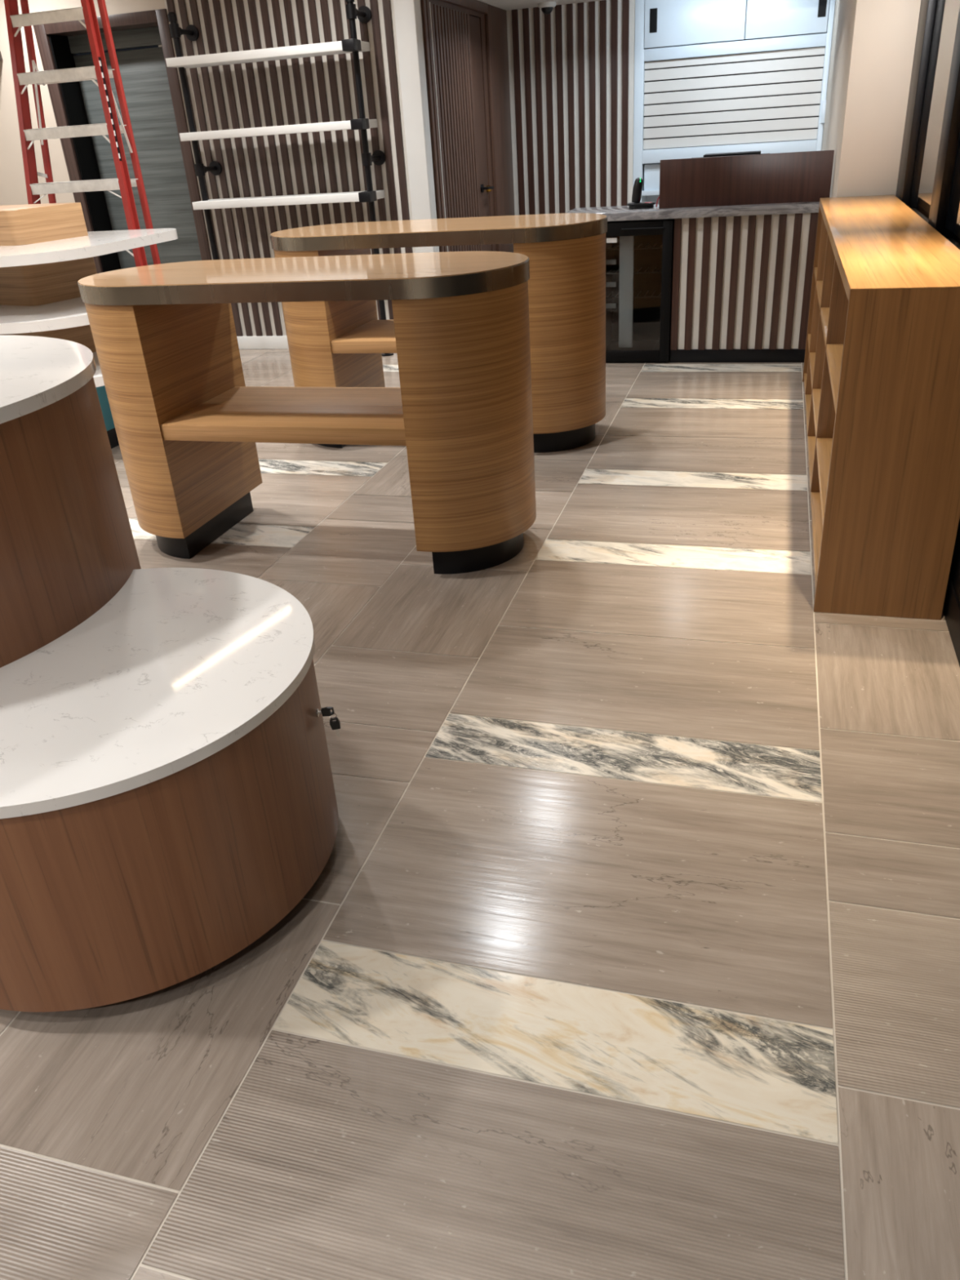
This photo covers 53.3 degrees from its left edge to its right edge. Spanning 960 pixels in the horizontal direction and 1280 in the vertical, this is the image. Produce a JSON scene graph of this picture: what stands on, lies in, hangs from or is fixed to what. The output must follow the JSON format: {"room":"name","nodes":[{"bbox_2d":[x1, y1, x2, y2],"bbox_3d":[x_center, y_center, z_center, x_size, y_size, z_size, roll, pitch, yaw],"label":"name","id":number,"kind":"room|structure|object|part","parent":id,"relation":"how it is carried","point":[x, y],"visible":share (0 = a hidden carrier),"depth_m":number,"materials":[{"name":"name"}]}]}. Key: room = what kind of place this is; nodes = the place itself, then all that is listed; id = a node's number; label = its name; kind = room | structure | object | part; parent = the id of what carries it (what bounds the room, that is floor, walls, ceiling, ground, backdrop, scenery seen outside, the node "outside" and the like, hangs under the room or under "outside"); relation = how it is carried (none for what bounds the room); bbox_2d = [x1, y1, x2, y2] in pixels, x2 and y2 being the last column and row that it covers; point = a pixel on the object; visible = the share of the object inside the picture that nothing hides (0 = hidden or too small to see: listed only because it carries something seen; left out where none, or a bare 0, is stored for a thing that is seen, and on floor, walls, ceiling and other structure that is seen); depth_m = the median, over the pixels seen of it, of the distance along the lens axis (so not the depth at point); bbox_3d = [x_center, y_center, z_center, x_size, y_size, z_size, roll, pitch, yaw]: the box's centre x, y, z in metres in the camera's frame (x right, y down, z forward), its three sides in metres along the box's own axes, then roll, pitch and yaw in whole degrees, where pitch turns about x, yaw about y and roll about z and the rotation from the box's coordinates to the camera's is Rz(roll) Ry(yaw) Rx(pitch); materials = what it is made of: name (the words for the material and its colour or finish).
{"room":"shop","nodes":[
{"label":"shop","id":0,"kind":"room"},
{"bbox_2d":[0,0,415,336],"bbox_3d":[-2.594,-3.820,7.488,4.610,3.000,0.138,5,29,16],"label":"wall","id":1,"kind":"structure","parent":0,"point":[322,88],"depth_m":7.06,"materials":[{"name":"beige paint"}]},
{"bbox_2d":[33,8,211,273],"bbox_3d":[-2.702,-3.611,7.748,1.145,2.400,0.315,5,29,16],"label":"door","id":2,"kind":"structure","parent":1,"relation":"in","point":[152,89],"depth_m":7.58,"materials":[{"name":"grey wood"}]},
{"bbox_3d":[-2.725,-4.603,7.337,0.950,0.115,0.070,5,29,16],"label":"transom panel","id":3,"kind":"part","parent":2,"relation":"part of","materials":[{"name":"grey wood"}]},
{"bbox_2d":[236,335,288,349],"bbox_3d":[-1.285,-2.419,7.771,1.755,0.105,0.024,5,29,16],"label":"baseboard","id":4,"kind":"structure","parent":1,"relation":"attached to","point":[254,342],"depth_m":7.90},
{"bbox_2d":[393,0,439,253],"bbox_3d":[-0.449,-3.650,6.889,0.147,3.000,0.140,5,29,16],"label":"column","id":5,"kind":"structure","parent":1,"relation":"attached to","point":[407,13],"depth_m":6.77,"materials":[{"name":"white paint"}]},
{"bbox_2d":[420,0,515,252],"bbox_3d":[-0.071,-3.955,8.048,0.155,2.400,2.300,5,29,16],"label":"wall","id":6,"kind":"structure","parent":0,"point":[493,20],"depth_m":8.24,"materials":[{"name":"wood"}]},
{"bbox_2d":[429,1,493,251],"bbox_3d":[-0.101,-3.763,7.798,0.121,2.300,1.347,5,29,16],"label":"door","id":7,"kind":"structure","parent":6,"relation":"in","point":[455,35],"depth_m":7.51,"materials":[{"name":"brown wood"}]},
{"bbox_3d":[0.063,-3.904,8.264,0.077,0.064,0.172,5,29,16],"label":"handle","id":8,"kind":"part","parent":7,"relation":"part of","materials":[{"name":"black metal"}]},
{"bbox_2d":[0,349,959,1279],"bbox_3d":[-2.012,-0.434,4.392,7.900,0.120,13.900,5,29,16],"label":"floor","id":9,"kind":"structure","parent":0,"point":[625,945],"depth_m":1.98,"materials":[{"name":"tile"}]},
{"bbox_2d":[4,0,160,266],"bbox_3d":[-2.479,-2.993,6.032,0.943,2.900,0.719,5,29,16],"label":"step ladder","id":10,"kind":"object","parent":9,"relation":"on","point":[15,21],"visible":0.49,"depth_m":5.92,"materials":[{"name":"red plastic"}]},
{"bbox_3d":[-2.858,-2.990,6.087,0.048,2.830,0.608,10,31,25],"label":"rail","id":11,"kind":"part","parent":10,"relation":"part of","materials":[{"name":"red metal"}]},
{"bbox_3d":[-2.824,-3.064,6.261,0.041,2.790,0.415,13,32,29],"label":"rail","id":12,"kind":"part","parent":10,"relation":"part of","materials":[{"name":"red metal"}]},
{"bbox_3d":[-2.217,-2.940,5.908,0.070,2.830,0.694,-11,29,-13],"label":"rail","id":13,"kind":"part","parent":10,"relation":"part of","materials":[{"name":"red metal"}]},
{"bbox_3d":[-2.184,-3.013,6.083,0.045,2.790,0.493,-13,29,-16],"label":"rail","id":14,"kind":"part","parent":10,"relation":"part of","materials":[{"name":"red metal"}]},
{"bbox_2d":[0,202,177,448],"bbox_3d":[-2.790,-1.774,5.521,1.997,1.272,1.230,5,29,16],"label":"display","id":15,"kind":"object","parent":9,"relation":"on","point":[46,249],"visible":0.53,"depth_m":5.23,"materials":[{"name":"white stone"}]},
{"bbox_2d":[0,335,337,1012],"bbox_3d":[-1.255,-0.055,2.319,1.939,1.069,1.356,5,29,16],"label":"display","id":16,"kind":"object","parent":9,"relation":"on","point":[167,794],"visible":1,"depth_m":1.90,"materials":[{"name":"brown wood"}]},
{"bbox_2d":[318,706,340,737],"bbox_3d":[-0.332,0.182,2.115,0.044,0.078,0.008,-3,28,2],"label":"key","id":17,"kind":"object","parent":16,"relation":"hanging from","point":[335,724],"visible":1,"depth_m":2.11,"materials":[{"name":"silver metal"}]},
{"bbox_3d":[-0.316,0.206,2.128,0.009,0.022,0.002,-4,28,0],"label":"blade","id":18,"kind":"part","parent":17,"relation":"part of","materials":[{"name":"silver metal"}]},
{"bbox_2d":[165,0,393,356],"bbox_3d":[-1.419,-3.311,7.077,1.444,2.345,0.391,5,29,16],"label":"shelf rack","id":19,"kind":"object","parent":9,"relation":"on","point":[354,46],"visible":0.94,"depth_m":6.75,"materials":[{"name":"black metal"}]},
{"bbox_3d":[-1.476,-4.055,6.632,1.420,0.052,0.290,5,29,16],"label":"shelf","id":20,"kind":"part","parent":19,"relation":"part of","materials":[{"name":"white wood"}]},
{"bbox_3d":[-1.447,-3.647,6.850,1.420,0.052,0.290,5,29,16],"label":"shelf","id":21,"kind":"part","parent":19,"relation":"part of","materials":[{"name":"white wood"}]},
{"bbox_3d":[-1.419,-3.247,7.064,1.420,0.052,0.290,5,29,16],"label":"shelf","id":22,"kind":"part","parent":19,"relation":"part of","materials":[{"name":"white wood"}]},
{"bbox_2d":[77,251,536,573],"bbox_3d":[-0.648,-0.904,3.811,1.755,1.086,0.698,5,29,16],"label":"table","id":23,"kind":"object","parent":9,"relation":"on","point":[188,424],"visible":1,"depth_m":3.53,"materials":[{"name":"brown wood"}]},
{"bbox_3d":[-1.306,-0.979,3.982,0.372,0.902,0.682,5,29,16],"label":"leg","id":24,"kind":"part","parent":23,"relation":"part of","materials":[{"name":"brown wood"}]},
{"bbox_2d":[160,386,406,445],"bbox_3d":[-0.658,-0.894,3.777,1.000,0.062,0.593,5,29,16],"label":"shelf","id":25,"kind":"object","parent":23,"relation":"attached to","point":[348,415],"depth_m":3.64,"materials":[{"name":"brown wood"}]},
{"bbox_3d":[0.007,-0.876,3.616,0.372,0.902,0.682,5,29,16],"label":"leg","id":26,"kind":"part","parent":23,"relation":"part of","materials":[{"name":"brown wood"}]},
{"bbox_2d":[270,213,607,453],"bbox_3d":[-0.201,-1.622,5.096,1.755,1.086,0.698,5,29,16],"label":"table","id":27,"kind":"object","parent":9,"relation":"on","point":[331,344],"visible":0.8,"depth_m":4.76,"materials":[{"name":"brown wood"}]},
{"bbox_3d":[-0.859,-1.697,5.266,0.372,0.902,0.682,5,29,16],"label":"leg","id":28,"kind":"part","parent":27,"relation":"part of","materials":[{"name":"brown wood"}]},
{"bbox_2d":[330,320,396,353],"bbox_3d":[-0.211,-1.612,5.061,1.000,0.062,0.593,5,29,16],"label":"shelf","id":29,"kind":"object","parent":27,"relation":"attached to","point":[364,336],"depth_m":4.94,"materials":[{"name":"brown wood"}]},
{"bbox_3d":[0.454,-1.594,4.901,0.372,0.902,0.682,5,29,16],"label":"leg","id":30,"kind":"part","parent":27,"relation":"part of","materials":[{"name":"brown wood"}]},
{"bbox_2d":[605,218,674,362],"bbox_3d":[1.089,-2.409,6.589,0.484,0.908,0.442,5,29,16],"label":"wine cooler","id":31,"kind":"object","parent":9,"relation":"on","point":[639,254],"visible":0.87,"depth_m":6.41,"materials":[{"name":"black glass"}]},
{"bbox_3d":[1.029,-2.323,6.438,0.374,0.745,0.006,5,29,16],"label":"glass pane","id":32,"kind":"part","parent":31,"relation":"part of","materials":[{"name":"black glass"}]},
{"bbox_3d":[1.054,-2.666,6.206,0.276,0.011,0.020,5,29,16],"label":"door handle","id":33,"kind":"part","parent":31,"relation":"part of","materials":[{"name":"black metal"}]},
{"bbox_2d":[565,201,819,362],"bbox_3d":[1.438,-2.429,6.517,1.685,0.966,0.525,5,29,16],"label":"counter","id":34,"kind":"object","parent":9,"relation":"on","point":[742,274],"depth_m":6.23,"materials":[{"name":"brown wood"}]},
{"bbox_2d":[626,201,655,208],"bbox_3d":[1.073,-2.892,6.368,0.187,0.035,0.112,5,29,16],"label":"cradle","id":35,"kind":"object","parent":34,"relation":"on","point":[642,205],"visible":0.99,"depth_m":6.33,"materials":[{"name":"black plastic"}]},
{"bbox_2d":[631,177,643,203],"bbox_3d":[1.042,-2.973,6.333,0.074,0.154,0.062,5,29,16],"label":"barcode scanner","id":36,"kind":"object","parent":35,"relation":"in","point":[637,186],"visible":1,"depth_m":6.31,"materials":[{"name":"black plastic"}]},
{"bbox_2d":[565,201,819,221],"bbox_3d":[1.409,-2.831,6.302,1.685,0.051,0.525,5,29,16],"label":"countertop","id":37,"kind":"structure","parent":34,"relation":"on","point":[618,213],"depth_m":6.08,"materials":[{"name":"grey stone"}]},
{"bbox_2d":[691,151,765,158],"bbox_3d":[1.614,-2.996,6.214,0.500,0.296,0.188,5,29,16],"label":"monitor","id":38,"kind":"object","parent":34,"relation":"on","point":[749,153],"visible":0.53,"depth_m":6.08,"materials":[{"name":"black plastic"}]},
{"bbox_2d":[658,150,834,208],"bbox_3d":[1.672,-2.914,6.067,1.053,0.284,0.030,5,29,16],"label":"screen","id":39,"kind":"object","parent":34,"relation":"on","point":[796,176],"visible":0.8,"depth_m":6.05,"materials":[{"name":"brown wood"}]},
{"bbox_2d":[632,0,835,204],"bbox_3d":[2.219,-4.423,8.623,1.621,2.400,0.391,5,29,16],"label":"upper cabinet","id":40,"kind":"object","parent":9,"relation":"on","point":[711,76],"visible":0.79,"depth_m":8.23,"materials":[{"name":"white laminate"}]},
{"bbox_3d":[2.218,-4.198,8.610,1.475,0.215,0.015,5,29,16],"label":"panel","id":41,"kind":"part","parent":40,"relation":"part of","materials":[{"name":"white laminate"}]},
{"bbox_3d":[1.478,-5.279,8.158,0.062,0.175,0.008,5,29,16],"label":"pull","id":42,"kind":"part","parent":40,"relation":"part of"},
{"bbox_3d":[1.812,-5.246,8.082,0.836,0.363,0.022,5,29,16],"label":"door","id":43,"kind":"part","parent":40,"relation":"part of","materials":[{"name":"white laminate"}]},
{"bbox_3d":[2.530,-5.189,7.882,0.649,0.363,0.022,5,29,16],"label":"door","id":44,"kind":"part","parent":40,"relation":"part of","materials":[{"name":"white laminate"}]},
{"bbox_3d":[2.789,-5.175,7.793,0.062,0.175,0.008,5,29,16],"label":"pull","id":45,"kind":"part","parent":40,"relation":"part of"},
{"bbox_2d":[820,100,826,123],"bbox_3d":[2.915,-4.484,8.125,0.034,0.170,0.045,5,29,16],"label":"switch plate","id":46,"kind":"object","parent":40,"relation":"attached to","point":[824,102],"visible":0.97,"depth_m":8.11,"materials":[{"name":"white plastic"}]},
{"bbox_2d":[802,194,959,619],"bbox_3d":[1.718,-1.292,4.283,0.392,1.032,3.235,5,29,16],"label":"bookcase","id":47,"kind":"object","parent":9,"relation":"on","point":[881,377],"visible":1,"depth_m":3.00,"materials":[{"name":"brown wood"}]},
{"bbox_3d":[2.152,-2.040,5.630,0.392,1.029,0.032,5,29,16],"label":"panel","id":48,"kind":"part","parent":47,"relation":"part of","materials":[{"name":"brown wood"}]},
{"bbox_3d":[1.741,-0.871,4.510,0.368,0.028,3.171,5,29,16],"label":"shelf","id":49,"kind":"part","parent":47,"relation":"part of","materials":[{"name":"brown wood"}]},
{"bbox_3d":[1.727,-1.078,4.399,0.368,0.028,3.171,5,29,16],"label":"shelf","id":50,"kind":"part","parent":47,"relation":"part of","materials":[{"name":"brown wood"}]},
{"bbox_3d":[1.703,-1.411,4.221,0.368,0.028,3.171,5,29,16],"label":"shelf","id":51,"kind":"part","parent":47,"relation":"part of","materials":[{"name":"brown wood"}]},
{"bbox_2d":[477,0,601,10],"bbox_3d":[-2.138,-2.913,3.052,8.000,0.720,13.900,5,29,16],"label":"ceiling","id":52,"kind":"structure","parent":0,"point":[507,5],"depth_m":8.05,"materials":[{"name":"paint"}]},
{"bbox_2d":[537,1,555,14],"bbox_3d":[0.569,-5.350,8.111,0.150,0.084,0.150,5,29,16],"label":"dome camera","id":53,"kind":"object","parent":52,"relation":"attached to","point":[546,7],"visible":1,"depth_m":8.07,"materials":[{"name":"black plastic"}]},
{"bbox_2d":[506,0,635,215],"bbox_3d":[1.910,-4.476,8.742,3.510,2.420,0.470,5,29,16],"label":"wall","id":54,"kind":"structure","parent":0,"point":[571,67],"depth_m":8.63,"materials":[{"name":"brown wood"}]},
{"bbox_2d":[821,0,920,197],"bbox_3d":[2.720,-3.821,6.793,0.410,3.000,3.820,5,29,16],"label":"wall","id":55,"kind":"structure","parent":0,"point":[872,53],"depth_m":5.25,"materials":[{"name":"beige paint"}]},
{"bbox_2d":[942,517,959,666],"bbox_3d":[1.098,0.315,1.445,0.154,0.950,9.930,5,29,16],"label":"wall","id":56,"kind":"structure","parent":0,"point":[951,607],"depth_m":3.02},
{"bbox_2d":[895,0,959,249],"bbox_3d":[0.976,-1.007,0.747,0.095,2.050,9.930,5,29,16],"label":"window","id":57,"kind":"structure","parent":56,"relation":"in","point":[928,183],"depth_m":4.42,"materials":[{"name":"black metal"}]}
]}

